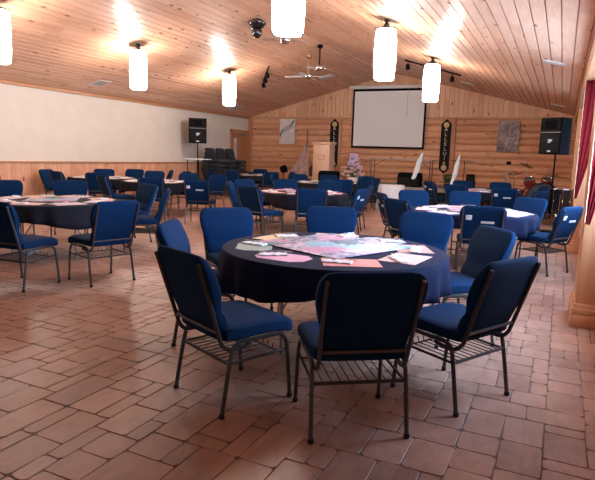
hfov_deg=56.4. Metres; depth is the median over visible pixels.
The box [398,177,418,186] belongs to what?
grille
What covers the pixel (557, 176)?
cymbal stand
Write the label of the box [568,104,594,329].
trim
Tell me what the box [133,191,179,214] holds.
round table
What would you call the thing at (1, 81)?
trim
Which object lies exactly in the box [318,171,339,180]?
floor monitor
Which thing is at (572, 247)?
trim
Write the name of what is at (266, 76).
track light
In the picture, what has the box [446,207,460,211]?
topper
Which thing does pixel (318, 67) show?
ceiling fan
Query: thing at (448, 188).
chair
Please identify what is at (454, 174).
vane
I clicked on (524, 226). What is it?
tablecloth
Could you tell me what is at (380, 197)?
chair
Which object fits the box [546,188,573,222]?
drum
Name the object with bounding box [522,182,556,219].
bass drum
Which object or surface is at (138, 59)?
pendant light
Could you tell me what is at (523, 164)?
cymbal stand
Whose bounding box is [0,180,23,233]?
chair
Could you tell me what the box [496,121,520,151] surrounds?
picture
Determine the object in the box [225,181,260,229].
chair
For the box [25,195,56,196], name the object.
placemat
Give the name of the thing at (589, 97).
swag
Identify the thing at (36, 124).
wall
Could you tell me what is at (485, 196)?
tablecloth
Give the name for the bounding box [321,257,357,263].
roll
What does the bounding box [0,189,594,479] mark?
floor
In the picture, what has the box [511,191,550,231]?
chair
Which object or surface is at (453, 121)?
trim
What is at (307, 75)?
ceiling fan
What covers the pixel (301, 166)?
flag stand
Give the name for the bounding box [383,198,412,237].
chair
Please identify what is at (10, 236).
chair
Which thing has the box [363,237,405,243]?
placemat
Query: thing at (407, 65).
track light
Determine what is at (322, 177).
chair
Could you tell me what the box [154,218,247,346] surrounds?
chair
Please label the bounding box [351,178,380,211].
chair
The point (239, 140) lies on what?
door
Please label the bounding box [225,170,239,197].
chair
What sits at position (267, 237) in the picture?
placemat
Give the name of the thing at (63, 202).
roll
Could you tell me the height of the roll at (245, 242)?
0.032 m
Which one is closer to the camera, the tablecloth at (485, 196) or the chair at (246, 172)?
the tablecloth at (485, 196)
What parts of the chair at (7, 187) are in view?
backrest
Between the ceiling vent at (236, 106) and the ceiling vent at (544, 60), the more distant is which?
the ceiling vent at (236, 106)
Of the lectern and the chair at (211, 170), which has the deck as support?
the lectern
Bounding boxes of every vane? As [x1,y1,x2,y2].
[409,153,422,186]
[450,155,460,183]
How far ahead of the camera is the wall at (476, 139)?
20.37 m
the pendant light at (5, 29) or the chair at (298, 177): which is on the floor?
the chair at (298, 177)
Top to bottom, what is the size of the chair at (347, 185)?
0.932 m
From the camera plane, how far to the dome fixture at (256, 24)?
12.52 m
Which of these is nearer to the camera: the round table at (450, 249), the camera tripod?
the round table at (450, 249)
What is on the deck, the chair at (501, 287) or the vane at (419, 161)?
the vane at (419, 161)
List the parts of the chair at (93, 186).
frame, backrest, seat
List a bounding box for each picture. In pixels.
[279,119,294,143]
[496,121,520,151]
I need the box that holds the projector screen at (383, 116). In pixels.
[350,84,426,148]
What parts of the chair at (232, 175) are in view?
backrest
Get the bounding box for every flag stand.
[286,128,309,180]
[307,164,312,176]
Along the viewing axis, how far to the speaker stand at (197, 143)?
19.31 m
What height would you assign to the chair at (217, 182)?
0.932 m
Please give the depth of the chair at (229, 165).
20.44 m
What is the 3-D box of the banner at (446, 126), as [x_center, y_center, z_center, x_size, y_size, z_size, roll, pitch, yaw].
[5.374,-3.403,20.196,0.360,1.980,0.022,6,10,25]
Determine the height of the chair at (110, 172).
0.932 m
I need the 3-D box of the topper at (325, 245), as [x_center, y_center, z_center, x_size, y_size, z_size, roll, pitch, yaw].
[0.294,0.035,4.577,0.930,0.006,0.930,-6,12,-42]
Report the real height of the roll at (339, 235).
0.032 m
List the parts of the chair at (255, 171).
backrest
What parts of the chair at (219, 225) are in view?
frame, seat, backrest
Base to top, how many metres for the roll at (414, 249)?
0.032 m
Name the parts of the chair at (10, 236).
backrest, frame, leg, seat, leg, leg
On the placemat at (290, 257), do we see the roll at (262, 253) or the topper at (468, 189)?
the roll at (262, 253)
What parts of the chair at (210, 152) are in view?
backrest, seat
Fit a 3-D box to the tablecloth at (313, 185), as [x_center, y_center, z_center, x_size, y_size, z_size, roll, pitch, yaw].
[0.767,-1.488,15.673,1.908,0.272,1.902,6,10,25]
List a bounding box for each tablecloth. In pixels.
[4,195,120,229]
[67,176,136,189]
[119,180,184,195]
[218,233,451,303]
[240,174,278,181]
[261,189,348,209]
[297,181,358,192]
[412,205,539,237]
[444,188,521,202]
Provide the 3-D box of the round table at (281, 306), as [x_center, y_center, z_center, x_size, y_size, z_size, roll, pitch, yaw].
[0.283,0.442,4.526,1.770,0.757,1.770,1,9,-4]
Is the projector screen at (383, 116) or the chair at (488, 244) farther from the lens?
the projector screen at (383, 116)
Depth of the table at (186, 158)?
17.85 m
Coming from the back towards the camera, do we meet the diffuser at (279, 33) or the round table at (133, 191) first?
the round table at (133, 191)
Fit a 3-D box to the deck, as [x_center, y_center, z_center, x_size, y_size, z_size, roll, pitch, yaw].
[3.290,-1.940,19.778,6.800,0.120,3.140,6,10,25]
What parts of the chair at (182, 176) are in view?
backrest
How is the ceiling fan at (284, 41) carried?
hanging from the ceiling
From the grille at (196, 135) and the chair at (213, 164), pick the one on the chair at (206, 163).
the chair at (213, 164)
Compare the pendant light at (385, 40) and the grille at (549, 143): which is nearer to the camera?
the pendant light at (385, 40)
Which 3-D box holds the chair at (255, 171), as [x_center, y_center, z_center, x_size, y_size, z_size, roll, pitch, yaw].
[-1.478,-2.204,20.929,0.568,0.932,0.692,3,9,10]
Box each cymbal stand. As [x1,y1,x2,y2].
[508,171,521,188]
[520,163,533,175]
[543,174,568,222]
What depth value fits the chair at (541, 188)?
13.56 m
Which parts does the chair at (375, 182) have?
backrest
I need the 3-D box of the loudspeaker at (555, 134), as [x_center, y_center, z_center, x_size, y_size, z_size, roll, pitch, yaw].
[5.844,-2.330,12.491,0.521,0.800,0.520,-3,10,-32]
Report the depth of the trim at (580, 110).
13.46 m
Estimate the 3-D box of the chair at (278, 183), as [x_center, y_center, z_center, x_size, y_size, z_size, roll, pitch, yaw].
[-0.283,-0.903,12.617,0.568,0.932,0.692,2,9,0]
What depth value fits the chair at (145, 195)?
9.14 m
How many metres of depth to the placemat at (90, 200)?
7.72 m
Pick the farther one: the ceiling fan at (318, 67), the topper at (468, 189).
the ceiling fan at (318, 67)
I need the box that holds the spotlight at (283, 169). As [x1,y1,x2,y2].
[280,165,287,178]
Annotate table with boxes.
[11,224,91,258]
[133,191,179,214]
[186,158,210,174]
[277,303,286,353]
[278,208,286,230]
[368,158,435,181]
[375,184,404,209]
[447,229,466,254]
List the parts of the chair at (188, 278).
leg, backrest, frame, seat, leg, leg, leg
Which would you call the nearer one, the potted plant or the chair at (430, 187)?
the chair at (430, 187)
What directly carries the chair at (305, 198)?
on the floor
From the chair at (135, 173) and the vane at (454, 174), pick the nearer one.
the chair at (135, 173)
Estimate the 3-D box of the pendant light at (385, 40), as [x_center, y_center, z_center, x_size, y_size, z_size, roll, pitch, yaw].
[1.556,-3.367,9.831,0.390,1.040,0.390,6,10,25]
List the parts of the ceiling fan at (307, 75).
blade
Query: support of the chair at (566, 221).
on the floor
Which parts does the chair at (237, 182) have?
backrest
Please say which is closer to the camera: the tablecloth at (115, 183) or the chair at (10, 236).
the chair at (10, 236)
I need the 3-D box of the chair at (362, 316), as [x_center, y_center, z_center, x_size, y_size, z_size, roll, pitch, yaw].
[0.311,0.572,3.062,0.568,0.940,0.692,0,9,-10]
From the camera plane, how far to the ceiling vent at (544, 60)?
9.48 m
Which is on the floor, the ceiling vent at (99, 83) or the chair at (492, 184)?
the chair at (492, 184)
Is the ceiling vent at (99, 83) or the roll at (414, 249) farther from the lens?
the ceiling vent at (99, 83)
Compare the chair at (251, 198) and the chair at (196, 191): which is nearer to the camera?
the chair at (251, 198)
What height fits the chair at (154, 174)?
0.932 m
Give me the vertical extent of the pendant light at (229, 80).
1.015 m
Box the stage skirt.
[351,189,490,205]
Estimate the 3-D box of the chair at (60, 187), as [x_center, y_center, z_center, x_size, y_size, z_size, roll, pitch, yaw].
[-3.887,-0.537,9.459,0.568,0.940,0.692,-1,9,-17]
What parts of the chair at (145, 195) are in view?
seat, backrest, frame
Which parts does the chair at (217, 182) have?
backrest, frame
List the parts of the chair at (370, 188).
frame, backrest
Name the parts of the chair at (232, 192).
backrest, seat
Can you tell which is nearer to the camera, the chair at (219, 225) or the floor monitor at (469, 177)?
the chair at (219, 225)
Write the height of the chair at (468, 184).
0.932 m
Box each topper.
[23,197,79,201]
[254,233,409,258]
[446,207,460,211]
[468,189,490,190]
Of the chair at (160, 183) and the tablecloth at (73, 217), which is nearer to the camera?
the tablecloth at (73, 217)
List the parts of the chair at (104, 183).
frame, backrest, seat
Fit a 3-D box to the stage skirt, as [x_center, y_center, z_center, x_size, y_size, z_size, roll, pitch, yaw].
[3.306,-1.651,19.877,6.700,0.480,2.910,6,10,25]
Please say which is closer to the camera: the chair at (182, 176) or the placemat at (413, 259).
the placemat at (413, 259)
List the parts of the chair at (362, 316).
leg, leg, seat, frame, backrest, leg, leg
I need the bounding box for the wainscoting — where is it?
[0,163,204,195]
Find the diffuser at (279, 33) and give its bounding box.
[278,32,297,34]
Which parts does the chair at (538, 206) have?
backrest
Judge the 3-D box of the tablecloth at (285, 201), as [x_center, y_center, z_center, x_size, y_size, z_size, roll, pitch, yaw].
[0.104,-0.825,11.228,1.904,0.292,1.899,9,11,39]
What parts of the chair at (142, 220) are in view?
seat, leg, frame, backrest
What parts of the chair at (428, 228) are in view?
backrest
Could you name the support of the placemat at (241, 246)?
on the tablecloth at (260, 280)
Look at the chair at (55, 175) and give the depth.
13.15 m
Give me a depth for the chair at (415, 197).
9.99 m
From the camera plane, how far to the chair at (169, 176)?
16.48 m
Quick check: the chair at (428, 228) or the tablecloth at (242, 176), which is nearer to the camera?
the chair at (428, 228)
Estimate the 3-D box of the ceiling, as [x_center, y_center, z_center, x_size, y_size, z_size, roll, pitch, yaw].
[-1.142,-4.078,10.578,12.990,1.829,22.960,6,10,25]
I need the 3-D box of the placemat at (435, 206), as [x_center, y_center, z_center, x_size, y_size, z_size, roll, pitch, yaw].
[2.234,-0.529,8.756,0.420,0.002,0.300,-5,11,-39]
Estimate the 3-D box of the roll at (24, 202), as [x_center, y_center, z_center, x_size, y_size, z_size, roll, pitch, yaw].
[-3.549,-0.486,7.109,0.250,0.032,0.107,4,9,12]
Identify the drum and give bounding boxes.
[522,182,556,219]
[523,176,535,187]
[540,176,551,184]
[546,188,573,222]
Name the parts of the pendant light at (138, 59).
shade frame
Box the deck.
[309,179,488,192]
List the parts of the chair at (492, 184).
backrest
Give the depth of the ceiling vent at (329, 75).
19.18 m
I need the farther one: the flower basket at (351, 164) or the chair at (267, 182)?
the chair at (267, 182)
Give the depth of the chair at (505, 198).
11.89 m
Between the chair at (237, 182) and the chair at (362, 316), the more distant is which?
the chair at (237, 182)
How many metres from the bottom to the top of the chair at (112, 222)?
0.940 m
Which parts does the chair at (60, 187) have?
backrest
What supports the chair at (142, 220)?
on the floor
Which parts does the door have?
glass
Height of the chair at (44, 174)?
0.932 m
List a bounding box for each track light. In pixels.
[262,66,269,87]
[405,59,460,81]
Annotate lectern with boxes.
[312,142,336,180]
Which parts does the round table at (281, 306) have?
leg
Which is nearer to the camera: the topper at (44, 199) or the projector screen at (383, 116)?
the topper at (44, 199)
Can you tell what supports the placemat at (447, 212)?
on the tablecloth at (524, 226)
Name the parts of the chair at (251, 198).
backrest, frame, seat, leg, leg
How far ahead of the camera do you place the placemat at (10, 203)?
7.06 m
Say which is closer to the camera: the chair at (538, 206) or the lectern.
the chair at (538, 206)
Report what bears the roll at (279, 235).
on the placemat at (267, 237)
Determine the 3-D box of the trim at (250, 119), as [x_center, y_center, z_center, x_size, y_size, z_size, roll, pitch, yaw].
[-2.023,-3.697,23.805,0.160,3.000,0.140,6,10,25]
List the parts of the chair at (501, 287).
leg, leg, leg, seat, frame, backrest, leg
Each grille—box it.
[190,129,205,141]
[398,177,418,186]
[539,134,559,152]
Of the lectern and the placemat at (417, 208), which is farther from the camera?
the lectern
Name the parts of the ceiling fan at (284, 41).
blade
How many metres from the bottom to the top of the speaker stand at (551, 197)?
1.694 m
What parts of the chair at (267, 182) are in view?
backrest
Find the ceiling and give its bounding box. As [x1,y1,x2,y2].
[0,0,594,116]
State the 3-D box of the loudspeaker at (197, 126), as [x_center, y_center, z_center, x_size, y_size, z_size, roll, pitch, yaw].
[-3.445,-3.768,19.161,0.600,0.840,0.471,0,9,-10]
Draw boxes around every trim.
[0,80,249,118]
[0,161,202,162]
[230,129,248,170]
[248,118,252,171]
[250,117,574,118]
[335,118,341,172]
[445,118,456,183]
[566,94,587,253]
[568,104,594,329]
[570,108,582,205]
[574,38,594,122]
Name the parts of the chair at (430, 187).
backrest, seat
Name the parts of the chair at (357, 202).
backrest, frame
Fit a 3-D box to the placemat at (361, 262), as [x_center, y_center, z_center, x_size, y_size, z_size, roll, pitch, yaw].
[0.370,0.157,3.840,0.400,0.002,0.280,2,9,-1]
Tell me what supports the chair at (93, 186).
on the floor
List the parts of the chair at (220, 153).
backrest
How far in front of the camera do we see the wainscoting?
15.27 m
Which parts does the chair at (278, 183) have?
backrest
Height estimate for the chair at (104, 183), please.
0.932 m
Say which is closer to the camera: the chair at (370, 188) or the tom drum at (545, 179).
the chair at (370, 188)
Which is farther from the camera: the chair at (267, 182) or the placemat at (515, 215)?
the chair at (267, 182)
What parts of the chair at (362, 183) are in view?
backrest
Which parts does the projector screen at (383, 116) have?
casing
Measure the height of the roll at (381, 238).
0.032 m
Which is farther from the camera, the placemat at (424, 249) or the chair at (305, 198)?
the chair at (305, 198)
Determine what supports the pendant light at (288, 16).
hanging from the ceiling
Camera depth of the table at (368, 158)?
18.83 m
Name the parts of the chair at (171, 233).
frame, backrest, leg, seat, leg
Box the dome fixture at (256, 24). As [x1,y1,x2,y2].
[247,18,266,38]
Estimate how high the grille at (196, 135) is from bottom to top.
0.437 m
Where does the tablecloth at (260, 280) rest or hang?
on the round table at (281, 306)
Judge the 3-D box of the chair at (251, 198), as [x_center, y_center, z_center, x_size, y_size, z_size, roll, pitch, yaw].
[-0.654,-0.488,9.809,0.568,0.932,0.692,9,11,41]
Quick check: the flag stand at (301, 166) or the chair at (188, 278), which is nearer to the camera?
the chair at (188, 278)
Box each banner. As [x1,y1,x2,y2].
[330,119,338,167]
[439,119,451,173]
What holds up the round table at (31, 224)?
on the floor
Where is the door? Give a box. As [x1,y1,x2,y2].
[232,132,246,167]
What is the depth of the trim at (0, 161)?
15.41 m
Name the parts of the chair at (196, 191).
leg, backrest, frame, seat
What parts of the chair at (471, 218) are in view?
leg, leg, seat, frame, backrest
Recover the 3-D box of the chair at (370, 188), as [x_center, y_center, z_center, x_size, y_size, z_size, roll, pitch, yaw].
[1.190,-0.685,11.502,0.692,0.932,0.568,4,9,15]
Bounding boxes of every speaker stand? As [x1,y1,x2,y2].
[197,143,200,179]
[541,155,558,223]
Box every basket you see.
[341,153,363,182]
[347,177,358,182]
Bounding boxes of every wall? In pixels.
[0,83,248,161]
[252,73,576,189]
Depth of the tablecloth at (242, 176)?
18.84 m
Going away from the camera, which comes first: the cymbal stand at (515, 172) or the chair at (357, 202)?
the chair at (357, 202)
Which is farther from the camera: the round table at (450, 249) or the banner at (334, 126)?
the banner at (334, 126)
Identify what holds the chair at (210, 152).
on the chair at (213, 164)
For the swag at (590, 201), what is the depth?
4.89 m
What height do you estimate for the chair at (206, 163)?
0.932 m
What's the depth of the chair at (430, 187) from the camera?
14.38 m
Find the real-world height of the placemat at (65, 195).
0.002 m
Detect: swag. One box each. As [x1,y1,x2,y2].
[573,80,594,198]
[584,130,594,224]
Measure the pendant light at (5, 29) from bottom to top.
1.065 m
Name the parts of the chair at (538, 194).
backrest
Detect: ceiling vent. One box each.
[88,80,110,86]
[227,105,242,109]
[318,74,335,79]
[543,59,566,66]
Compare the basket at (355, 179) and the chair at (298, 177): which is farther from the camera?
the chair at (298, 177)
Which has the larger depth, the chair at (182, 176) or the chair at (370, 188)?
the chair at (182, 176)
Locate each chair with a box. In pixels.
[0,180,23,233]
[0,202,60,292]
[38,169,53,194]
[49,171,65,182]
[50,180,87,236]
[68,200,139,287]
[85,172,116,195]
[94,169,114,195]
[96,175,134,200]
[118,169,143,192]
[123,188,170,252]
[134,183,157,241]
[137,177,168,220]
[144,171,164,178]
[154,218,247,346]
[154,245,292,419]
[166,170,173,179]
[170,173,198,209]
[183,180,214,224]
[197,175,226,208]
[200,207,272,309]
[203,156,225,179]
[203,160,224,175]
[204,152,226,176]
[205,148,227,174]
[208,169,225,196]
[215,148,236,169]
[215,152,236,169]
[225,149,246,170]
[225,153,245,170]
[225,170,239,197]
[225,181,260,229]
[234,179,270,220]
[237,186,282,234]
[239,163,252,173]
[253,169,267,183]
[258,172,278,189]
[272,179,297,220]
[291,174,307,180]
[292,272,427,444]
[294,188,327,232]
[306,206,356,233]
[317,180,341,191]
[320,174,337,180]
[333,179,353,201]
[337,185,373,230]
[349,176,373,208]
[350,188,368,234]
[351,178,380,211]
[375,192,395,237]
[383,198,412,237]
[390,256,540,416]
[398,190,428,238]
[399,211,453,304]
[423,181,445,204]
[434,225,517,348]
[444,184,467,204]
[449,191,480,205]
[453,180,472,188]
[453,205,506,271]
[486,182,510,205]
[490,188,518,208]
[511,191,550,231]
[513,197,547,257]
[514,206,582,276]
[537,186,549,190]
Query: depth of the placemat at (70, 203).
7.21 m
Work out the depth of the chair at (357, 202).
9.92 m
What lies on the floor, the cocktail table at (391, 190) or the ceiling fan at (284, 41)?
the cocktail table at (391, 190)
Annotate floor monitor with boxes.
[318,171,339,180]
[397,172,422,186]
[466,174,474,180]
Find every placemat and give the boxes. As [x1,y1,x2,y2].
[0,196,25,198]
[10,203,45,204]
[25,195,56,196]
[47,202,84,205]
[57,195,92,197]
[82,200,110,202]
[235,243,271,250]
[254,234,297,239]
[255,252,311,261]
[321,258,382,267]
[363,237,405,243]
[378,253,431,264]
[397,244,434,253]
[415,207,436,210]
[427,205,451,207]
[428,211,459,213]
[507,211,532,214]
[508,213,528,216]
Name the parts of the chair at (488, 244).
leg, seat, backrest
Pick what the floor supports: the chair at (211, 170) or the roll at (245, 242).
the chair at (211, 170)
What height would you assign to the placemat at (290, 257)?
0.002 m
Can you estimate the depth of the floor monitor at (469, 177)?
17.48 m
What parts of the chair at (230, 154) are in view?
backrest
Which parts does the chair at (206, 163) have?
seat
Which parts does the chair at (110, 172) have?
backrest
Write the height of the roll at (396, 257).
0.032 m
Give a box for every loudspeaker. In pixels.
[189,118,206,143]
[538,117,572,154]
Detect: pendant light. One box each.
[0,6,11,64]
[129,43,146,90]
[223,70,236,105]
[272,0,305,37]
[373,19,397,81]
[422,57,440,102]
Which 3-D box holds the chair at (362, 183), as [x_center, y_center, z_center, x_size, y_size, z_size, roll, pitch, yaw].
[1.926,-1.427,16.547,0.568,0.932,0.692,6,10,25]
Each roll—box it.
[10,201,28,203]
[52,201,69,204]
[241,239,268,245]
[258,250,291,255]
[271,233,297,236]
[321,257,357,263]
[336,232,356,236]
[375,238,403,241]
[387,253,408,262]
[408,245,421,252]
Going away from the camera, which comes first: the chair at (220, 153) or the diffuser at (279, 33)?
the diffuser at (279, 33)
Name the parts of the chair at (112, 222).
leg, leg, seat, frame, leg, backrest, leg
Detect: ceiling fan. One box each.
[263,38,306,44]
[284,54,326,79]
[306,44,332,70]
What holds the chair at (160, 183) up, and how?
on the floor
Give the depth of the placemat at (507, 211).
8.00 m
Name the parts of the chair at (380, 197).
frame, backrest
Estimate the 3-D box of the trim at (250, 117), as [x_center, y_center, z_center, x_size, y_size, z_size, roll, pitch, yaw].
[3.731,-4.610,20.957,12.790,0.050,0.070,6,10,25]
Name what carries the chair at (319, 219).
on the floor
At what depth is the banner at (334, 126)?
21.97 m
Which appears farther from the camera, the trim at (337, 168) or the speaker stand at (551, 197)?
the trim at (337, 168)
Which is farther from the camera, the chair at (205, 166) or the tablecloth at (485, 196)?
the chair at (205, 166)
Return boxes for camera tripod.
[504,161,511,188]
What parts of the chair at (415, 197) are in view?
backrest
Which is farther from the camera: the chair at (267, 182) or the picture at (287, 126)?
the picture at (287, 126)
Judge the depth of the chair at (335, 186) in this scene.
12.76 m
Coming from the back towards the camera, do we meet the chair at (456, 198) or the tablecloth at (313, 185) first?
the tablecloth at (313, 185)
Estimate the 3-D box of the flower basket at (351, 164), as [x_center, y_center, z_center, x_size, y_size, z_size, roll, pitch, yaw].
[1.574,-2.030,15.674,0.704,0.844,0.569,5,9,18]
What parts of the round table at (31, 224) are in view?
leg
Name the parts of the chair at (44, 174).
backrest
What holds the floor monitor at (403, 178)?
on the deck
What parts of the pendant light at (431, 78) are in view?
shade frame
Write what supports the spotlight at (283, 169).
on the floor
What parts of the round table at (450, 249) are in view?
leg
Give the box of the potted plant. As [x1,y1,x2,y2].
[440,174,451,186]
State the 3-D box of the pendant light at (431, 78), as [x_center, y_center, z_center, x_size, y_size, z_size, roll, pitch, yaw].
[3.208,-3.838,13.288,0.390,1.040,0.390,6,10,25]
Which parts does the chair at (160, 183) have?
backrest, frame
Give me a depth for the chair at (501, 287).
3.29 m
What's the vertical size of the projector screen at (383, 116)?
2.345 m
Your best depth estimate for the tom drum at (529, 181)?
14.87 m
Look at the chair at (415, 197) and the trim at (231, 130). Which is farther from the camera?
the trim at (231, 130)
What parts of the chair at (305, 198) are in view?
backrest, frame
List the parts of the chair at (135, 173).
backrest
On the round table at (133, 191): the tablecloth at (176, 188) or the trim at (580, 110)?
the tablecloth at (176, 188)
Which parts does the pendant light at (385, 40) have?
shade frame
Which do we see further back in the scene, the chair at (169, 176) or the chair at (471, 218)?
the chair at (169, 176)
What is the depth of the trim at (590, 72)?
8.65 m
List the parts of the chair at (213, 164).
seat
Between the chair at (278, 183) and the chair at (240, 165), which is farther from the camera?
the chair at (240, 165)
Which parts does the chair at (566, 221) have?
leg, leg, seat, frame, leg, backrest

